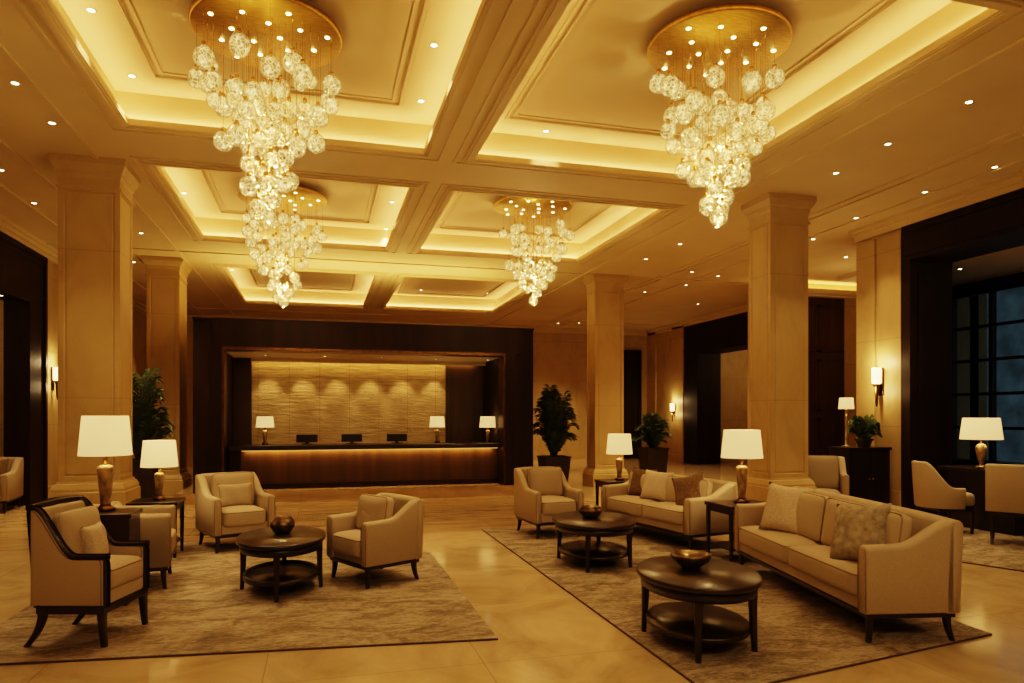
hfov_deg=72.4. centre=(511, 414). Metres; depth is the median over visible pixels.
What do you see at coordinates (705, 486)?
cushion
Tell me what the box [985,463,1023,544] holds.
dining chair
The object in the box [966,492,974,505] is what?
seat cushion
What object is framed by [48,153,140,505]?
column
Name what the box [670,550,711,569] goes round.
decorative bowl
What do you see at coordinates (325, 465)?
reception desk
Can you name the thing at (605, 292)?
column
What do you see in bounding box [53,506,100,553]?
cushion
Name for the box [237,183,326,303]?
chandelier
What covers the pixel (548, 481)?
cushion
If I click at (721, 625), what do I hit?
shelf
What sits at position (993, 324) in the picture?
window
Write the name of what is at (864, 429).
potted plant
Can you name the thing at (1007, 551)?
area rug
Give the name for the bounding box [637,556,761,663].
coffee table
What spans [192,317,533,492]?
trim
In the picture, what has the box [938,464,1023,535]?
writing desk
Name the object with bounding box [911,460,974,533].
tub chair
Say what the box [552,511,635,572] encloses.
coffee table
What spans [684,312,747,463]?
trim
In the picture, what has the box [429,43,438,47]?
recessed light
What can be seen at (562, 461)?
planter
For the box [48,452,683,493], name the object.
baseboard
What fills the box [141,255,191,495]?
column
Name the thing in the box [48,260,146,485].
wall
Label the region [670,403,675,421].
wall sconce
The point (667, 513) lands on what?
seat cushion
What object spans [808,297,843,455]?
door
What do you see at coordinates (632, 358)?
door
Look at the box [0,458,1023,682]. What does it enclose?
floor
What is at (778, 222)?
column
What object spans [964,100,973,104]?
recessed light
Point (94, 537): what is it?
throw pillow
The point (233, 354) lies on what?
ceiling
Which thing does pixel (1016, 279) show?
wall
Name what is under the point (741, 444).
table lamp
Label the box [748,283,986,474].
wall
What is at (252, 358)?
trim
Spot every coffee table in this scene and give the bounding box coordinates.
[236,526,325,602]
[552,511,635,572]
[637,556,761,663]
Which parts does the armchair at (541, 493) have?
leg, arm, backrest, wood rail, leg, seat, arm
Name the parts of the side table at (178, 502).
leg, leg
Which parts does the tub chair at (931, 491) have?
seat, leg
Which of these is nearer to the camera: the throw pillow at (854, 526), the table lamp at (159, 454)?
the throw pillow at (854, 526)
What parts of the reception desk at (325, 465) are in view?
panel, kick plate, panel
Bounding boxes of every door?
[624,350,641,457]
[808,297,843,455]
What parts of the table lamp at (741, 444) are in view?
lamp shade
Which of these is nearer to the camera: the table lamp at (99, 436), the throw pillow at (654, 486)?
the table lamp at (99, 436)
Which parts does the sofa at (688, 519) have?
arm, seat, wood rail, leg, backrest, arm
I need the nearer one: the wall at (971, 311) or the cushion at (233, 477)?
the cushion at (233, 477)
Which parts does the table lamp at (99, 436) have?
lamp shade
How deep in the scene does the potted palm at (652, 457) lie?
16.11 m
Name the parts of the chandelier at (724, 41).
cord, cord, cord, cord, cord, cord, cord, cord, cord, cord, cord, cord, cord, cord, cord, cord, cord, cord, cord, cord, cord, cord, cord, cord, cord, cord, cord, cord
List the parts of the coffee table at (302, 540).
leg, leg, leg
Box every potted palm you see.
[133,367,175,497]
[533,384,578,481]
[631,413,671,472]
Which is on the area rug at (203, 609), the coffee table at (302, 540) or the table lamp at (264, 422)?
the coffee table at (302, 540)
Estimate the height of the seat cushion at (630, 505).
0.199 m
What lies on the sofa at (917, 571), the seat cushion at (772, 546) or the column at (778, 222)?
the seat cushion at (772, 546)
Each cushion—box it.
[0,457,9,472]
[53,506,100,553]
[110,555,142,589]
[111,501,122,507]
[171,528,175,552]
[211,472,253,502]
[222,505,265,527]
[333,529,360,558]
[356,494,393,528]
[527,467,562,495]
[541,495,575,514]
[607,495,662,516]
[628,472,644,493]
[642,501,682,525]
[666,476,712,501]
[739,525,823,563]
[788,545,856,595]
[796,492,828,541]
[808,456,837,488]
[817,488,839,492]
[821,498,912,545]
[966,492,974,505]
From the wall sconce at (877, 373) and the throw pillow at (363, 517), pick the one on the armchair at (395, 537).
the throw pillow at (363, 517)
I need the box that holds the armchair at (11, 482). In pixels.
[0,457,23,513]
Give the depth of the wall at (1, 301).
12.01 m
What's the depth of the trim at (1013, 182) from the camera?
10.34 m
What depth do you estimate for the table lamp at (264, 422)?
12.05 m
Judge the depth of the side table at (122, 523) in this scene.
5.15 m
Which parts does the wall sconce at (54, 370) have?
plate, lamp shade, stem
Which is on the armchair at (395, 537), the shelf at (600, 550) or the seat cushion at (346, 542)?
the seat cushion at (346, 542)
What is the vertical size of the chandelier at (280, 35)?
1.612 m
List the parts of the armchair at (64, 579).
leg, rail, backrest, arm panel, arm frame, leg, wood rail, leg, arm panel, arm frame, seat, leg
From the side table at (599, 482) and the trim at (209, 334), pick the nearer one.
the side table at (599, 482)
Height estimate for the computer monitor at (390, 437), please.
0.170 m
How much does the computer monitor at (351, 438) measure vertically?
0.170 m
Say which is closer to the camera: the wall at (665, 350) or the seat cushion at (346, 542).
the seat cushion at (346, 542)
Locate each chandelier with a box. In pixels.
[187,0,341,223]
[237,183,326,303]
[494,196,573,304]
[647,3,792,226]
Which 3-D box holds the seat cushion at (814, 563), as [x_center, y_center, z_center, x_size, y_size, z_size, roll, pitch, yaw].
[2.359,1.063,4.877,0.490,0.199,0.944,0,0,-4]
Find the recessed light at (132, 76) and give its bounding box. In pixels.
[127,74,136,78]
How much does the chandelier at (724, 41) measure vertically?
1.584 m
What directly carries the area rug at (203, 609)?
on the floor
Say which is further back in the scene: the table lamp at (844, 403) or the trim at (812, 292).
the trim at (812, 292)
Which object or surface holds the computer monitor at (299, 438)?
on the reception desk at (325, 465)
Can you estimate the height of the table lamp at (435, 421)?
0.490 m
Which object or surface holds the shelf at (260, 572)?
attached to the coffee table at (302, 540)
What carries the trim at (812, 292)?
attached to the wall at (971, 311)
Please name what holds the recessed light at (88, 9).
in the ceiling at (500, 74)
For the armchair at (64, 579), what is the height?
0.879 m
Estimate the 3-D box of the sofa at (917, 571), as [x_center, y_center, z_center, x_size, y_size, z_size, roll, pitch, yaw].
[2.404,1.016,5.356,0.644,0.779,2.110,0,0,-4]
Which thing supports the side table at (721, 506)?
on the area rug at (801, 632)
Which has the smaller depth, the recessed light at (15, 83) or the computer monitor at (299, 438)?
the recessed light at (15, 83)
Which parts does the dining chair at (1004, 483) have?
leg, backrest, seat frame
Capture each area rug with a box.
[0,542,497,664]
[482,525,991,682]
[962,527,1023,571]
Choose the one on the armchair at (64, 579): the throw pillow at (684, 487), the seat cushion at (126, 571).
the seat cushion at (126, 571)
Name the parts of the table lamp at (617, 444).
lamp shade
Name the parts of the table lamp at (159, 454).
lamp shade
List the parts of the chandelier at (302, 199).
cord, cord, cord, cord, cord, cord, cord, cord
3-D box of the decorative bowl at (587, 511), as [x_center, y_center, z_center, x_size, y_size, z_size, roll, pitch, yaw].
[0.757,0.931,6.733,0.224,0.108,0.224,0,0,-15]
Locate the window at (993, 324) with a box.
[952,285,1023,463]
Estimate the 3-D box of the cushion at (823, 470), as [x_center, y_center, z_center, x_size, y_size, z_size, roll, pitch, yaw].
[4.185,0.775,9.444,0.408,0.460,0.149,0,-9,20]
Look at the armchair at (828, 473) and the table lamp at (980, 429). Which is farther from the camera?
the armchair at (828, 473)
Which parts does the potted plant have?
planter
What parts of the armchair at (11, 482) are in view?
leg, wood rail, backrest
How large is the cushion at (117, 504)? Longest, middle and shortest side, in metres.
0.458 x 0.260 x 0.149 m
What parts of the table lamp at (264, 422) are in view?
lamp shade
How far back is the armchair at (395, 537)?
5.87 m
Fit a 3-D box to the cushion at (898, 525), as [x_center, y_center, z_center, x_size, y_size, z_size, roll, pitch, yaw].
[2.436,0.808,4.882,0.149,0.365,0.938,9,-1,-4]
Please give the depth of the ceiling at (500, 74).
7.39 m
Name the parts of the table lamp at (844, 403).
lamp shade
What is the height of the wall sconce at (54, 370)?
0.560 m
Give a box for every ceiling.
[0,0,1023,329]
[227,351,496,361]
[838,245,1023,285]
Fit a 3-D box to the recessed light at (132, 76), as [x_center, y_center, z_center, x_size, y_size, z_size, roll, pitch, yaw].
[-3.520,-3.138,6.484,0.078,0.009,0.077,0,0,-15]
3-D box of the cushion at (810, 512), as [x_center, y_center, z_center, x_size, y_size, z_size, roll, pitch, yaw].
[2.372,0.808,5.830,0.149,0.365,0.938,9,-1,-4]
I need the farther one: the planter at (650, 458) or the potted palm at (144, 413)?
the planter at (650, 458)
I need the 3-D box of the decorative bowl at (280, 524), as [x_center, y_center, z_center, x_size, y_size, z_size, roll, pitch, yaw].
[-1.898,0.905,5.784,0.196,0.140,0.196,0,0,-15]
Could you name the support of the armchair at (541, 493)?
on the area rug at (801, 632)
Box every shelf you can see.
[246,564,315,581]
[558,540,627,560]
[646,602,750,643]
[709,540,735,550]
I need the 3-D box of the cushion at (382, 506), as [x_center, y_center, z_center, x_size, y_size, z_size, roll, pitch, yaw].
[-1.191,0.851,6.027,0.149,0.320,0.448,12,-8,-43]
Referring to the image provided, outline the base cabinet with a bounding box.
[827,446,891,503]
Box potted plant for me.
[848,414,881,446]
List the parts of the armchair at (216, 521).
leg, arm, leg, wood rail, backrest, seat, arm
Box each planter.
[133,458,157,497]
[537,455,571,481]
[637,447,668,472]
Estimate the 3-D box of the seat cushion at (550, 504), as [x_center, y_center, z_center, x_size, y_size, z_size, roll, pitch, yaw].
[0.448,1.053,8.253,0.434,0.199,0.605,0,0,-20]
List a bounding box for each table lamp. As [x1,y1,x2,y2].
[77,416,132,511]
[140,440,177,500]
[256,416,273,444]
[429,416,444,442]
[479,416,495,441]
[606,434,632,479]
[721,429,762,502]
[838,398,853,446]
[959,418,1003,467]
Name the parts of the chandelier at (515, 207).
cord, cord, cord, cord, cord, cord, cord, cord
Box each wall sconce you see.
[51,367,57,399]
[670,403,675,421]
[871,368,883,406]
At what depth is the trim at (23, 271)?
10.97 m
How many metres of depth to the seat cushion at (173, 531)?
5.90 m
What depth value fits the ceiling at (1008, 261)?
10.91 m
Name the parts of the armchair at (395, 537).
leg, seat, arm, leg, wood rail, arm, backrest, leg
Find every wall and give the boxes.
[0,300,3,456]
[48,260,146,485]
[187,321,646,457]
[252,361,444,443]
[647,325,683,454]
[721,350,747,461]
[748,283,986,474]
[856,228,900,506]
[952,272,1023,464]
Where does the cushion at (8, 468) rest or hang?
on the armchair at (11, 482)
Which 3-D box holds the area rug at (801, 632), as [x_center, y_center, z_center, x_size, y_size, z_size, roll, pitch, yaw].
[1.456,1.412,6.505,2.460,0.014,5.527,0,0,-15]
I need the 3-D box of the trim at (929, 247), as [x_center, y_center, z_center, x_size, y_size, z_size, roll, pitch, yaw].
[6.546,-0.610,7.079,0.750,4.060,5.790,0,0,-15]
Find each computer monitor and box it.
[296,434,317,443]
[341,434,361,443]
[387,434,406,442]
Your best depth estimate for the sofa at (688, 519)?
7.45 m
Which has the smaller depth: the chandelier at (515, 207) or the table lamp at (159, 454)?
the table lamp at (159, 454)
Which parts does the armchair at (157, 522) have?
arm, arm, wood rail, leg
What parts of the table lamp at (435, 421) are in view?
lamp shade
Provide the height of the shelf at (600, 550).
0.030 m
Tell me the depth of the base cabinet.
9.76 m
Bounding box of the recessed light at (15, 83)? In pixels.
[9,81,20,85]
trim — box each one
[0,38,1023,327]
[0,170,1023,335]
[0,231,47,505]
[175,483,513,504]
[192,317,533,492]
[251,357,485,365]
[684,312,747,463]
[748,288,855,299]
[901,188,1023,516]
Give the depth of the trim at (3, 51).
8.84 m
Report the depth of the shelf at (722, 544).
6.84 m
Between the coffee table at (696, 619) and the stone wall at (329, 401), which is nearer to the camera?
the coffee table at (696, 619)
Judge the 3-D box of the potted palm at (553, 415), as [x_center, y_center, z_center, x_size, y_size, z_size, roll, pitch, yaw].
[0.889,0.387,14.335,1.091,2.067,1.009,0,0,45]
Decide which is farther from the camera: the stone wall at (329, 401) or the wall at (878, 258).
the stone wall at (329, 401)
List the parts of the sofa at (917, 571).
leg, arm, seat, wood rail, leg, backrest, arm, leg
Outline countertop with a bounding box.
[229,442,498,450]
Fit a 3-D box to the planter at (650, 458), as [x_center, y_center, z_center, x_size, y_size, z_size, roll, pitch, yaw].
[3.285,1.090,16.300,0.544,0.660,0.544,0,0,-15]
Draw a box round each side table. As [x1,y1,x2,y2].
[99,508,142,605]
[126,497,185,557]
[594,478,628,505]
[704,499,762,561]
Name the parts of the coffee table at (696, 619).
leg, leg, leg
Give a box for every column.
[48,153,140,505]
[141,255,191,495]
[583,273,627,486]
[741,192,816,501]
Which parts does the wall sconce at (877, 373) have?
stem, lamp shade, plate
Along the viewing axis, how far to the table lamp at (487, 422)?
13.08 m
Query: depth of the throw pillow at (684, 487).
7.50 m
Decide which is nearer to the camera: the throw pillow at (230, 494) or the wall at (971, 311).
the throw pillow at (230, 494)
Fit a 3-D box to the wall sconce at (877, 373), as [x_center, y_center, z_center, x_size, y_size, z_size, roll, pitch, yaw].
[5.270,-0.400,10.104,0.151,0.560,0.132,0,0,-15]
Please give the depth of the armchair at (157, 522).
5.63 m
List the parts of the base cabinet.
door, door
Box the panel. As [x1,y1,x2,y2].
[234,358,482,444]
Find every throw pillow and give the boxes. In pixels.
[0,458,9,474]
[80,521,108,553]
[217,482,252,506]
[357,511,374,528]
[629,468,657,495]
[640,469,673,501]
[671,472,702,504]
[759,482,814,533]
[830,503,891,560]
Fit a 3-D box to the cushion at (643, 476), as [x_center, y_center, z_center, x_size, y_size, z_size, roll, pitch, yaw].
[1.611,0.841,8.325,0.149,0.300,0.698,10,-4,-25]
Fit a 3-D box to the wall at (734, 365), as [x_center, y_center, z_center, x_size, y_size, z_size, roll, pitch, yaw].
[7.945,-0.680,18.667,2.800,4.200,5.800,0,0,-15]
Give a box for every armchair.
[0,457,23,513]
[23,495,149,647]
[93,501,175,588]
[195,471,274,553]
[327,493,423,588]
[514,466,582,538]
[808,455,849,495]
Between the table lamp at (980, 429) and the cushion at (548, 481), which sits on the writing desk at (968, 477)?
the table lamp at (980, 429)
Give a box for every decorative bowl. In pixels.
[270,515,294,533]
[579,505,601,517]
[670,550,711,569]
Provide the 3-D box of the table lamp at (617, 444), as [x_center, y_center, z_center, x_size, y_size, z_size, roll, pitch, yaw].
[1.395,0.545,9.093,0.340,0.600,0.340,0,0,-15]
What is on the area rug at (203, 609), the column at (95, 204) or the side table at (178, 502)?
the side table at (178, 502)
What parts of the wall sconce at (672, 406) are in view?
lamp shade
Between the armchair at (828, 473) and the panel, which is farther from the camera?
the panel
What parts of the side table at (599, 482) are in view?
leg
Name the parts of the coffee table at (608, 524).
leg, leg, leg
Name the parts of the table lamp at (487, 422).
lamp shade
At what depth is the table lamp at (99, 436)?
5.20 m
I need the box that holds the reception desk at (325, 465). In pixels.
[229,442,498,488]
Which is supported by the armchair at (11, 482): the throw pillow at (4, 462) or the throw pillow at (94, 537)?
the throw pillow at (4, 462)
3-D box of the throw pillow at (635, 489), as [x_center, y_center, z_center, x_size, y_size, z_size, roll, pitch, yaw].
[1.567,0.814,8.394,0.175,0.344,0.362,0,0,-42]
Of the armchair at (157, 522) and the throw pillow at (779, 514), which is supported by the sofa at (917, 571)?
the throw pillow at (779, 514)
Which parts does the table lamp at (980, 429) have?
lamp shade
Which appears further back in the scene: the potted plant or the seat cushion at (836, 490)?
the potted plant
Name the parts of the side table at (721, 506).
leg, leg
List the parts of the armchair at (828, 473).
arm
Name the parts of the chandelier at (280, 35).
cord, cord, cord, cord, cord, cord, cord, cord, cord, cord, cord, cord, cord, cord, cord, cord, cord, cord, cord, cord, cord, cord, cord, cord, cord, cord, cord, cord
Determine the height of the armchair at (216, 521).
0.784 m
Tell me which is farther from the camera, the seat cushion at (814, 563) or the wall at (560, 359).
the wall at (560, 359)
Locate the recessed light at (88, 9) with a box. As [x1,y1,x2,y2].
[85,7,96,13]
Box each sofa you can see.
[601,471,737,549]
[734,486,963,642]
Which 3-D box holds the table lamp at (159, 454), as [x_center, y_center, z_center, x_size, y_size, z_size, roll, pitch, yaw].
[-3.552,0.555,7.052,0.345,0.600,0.345,0,0,-15]

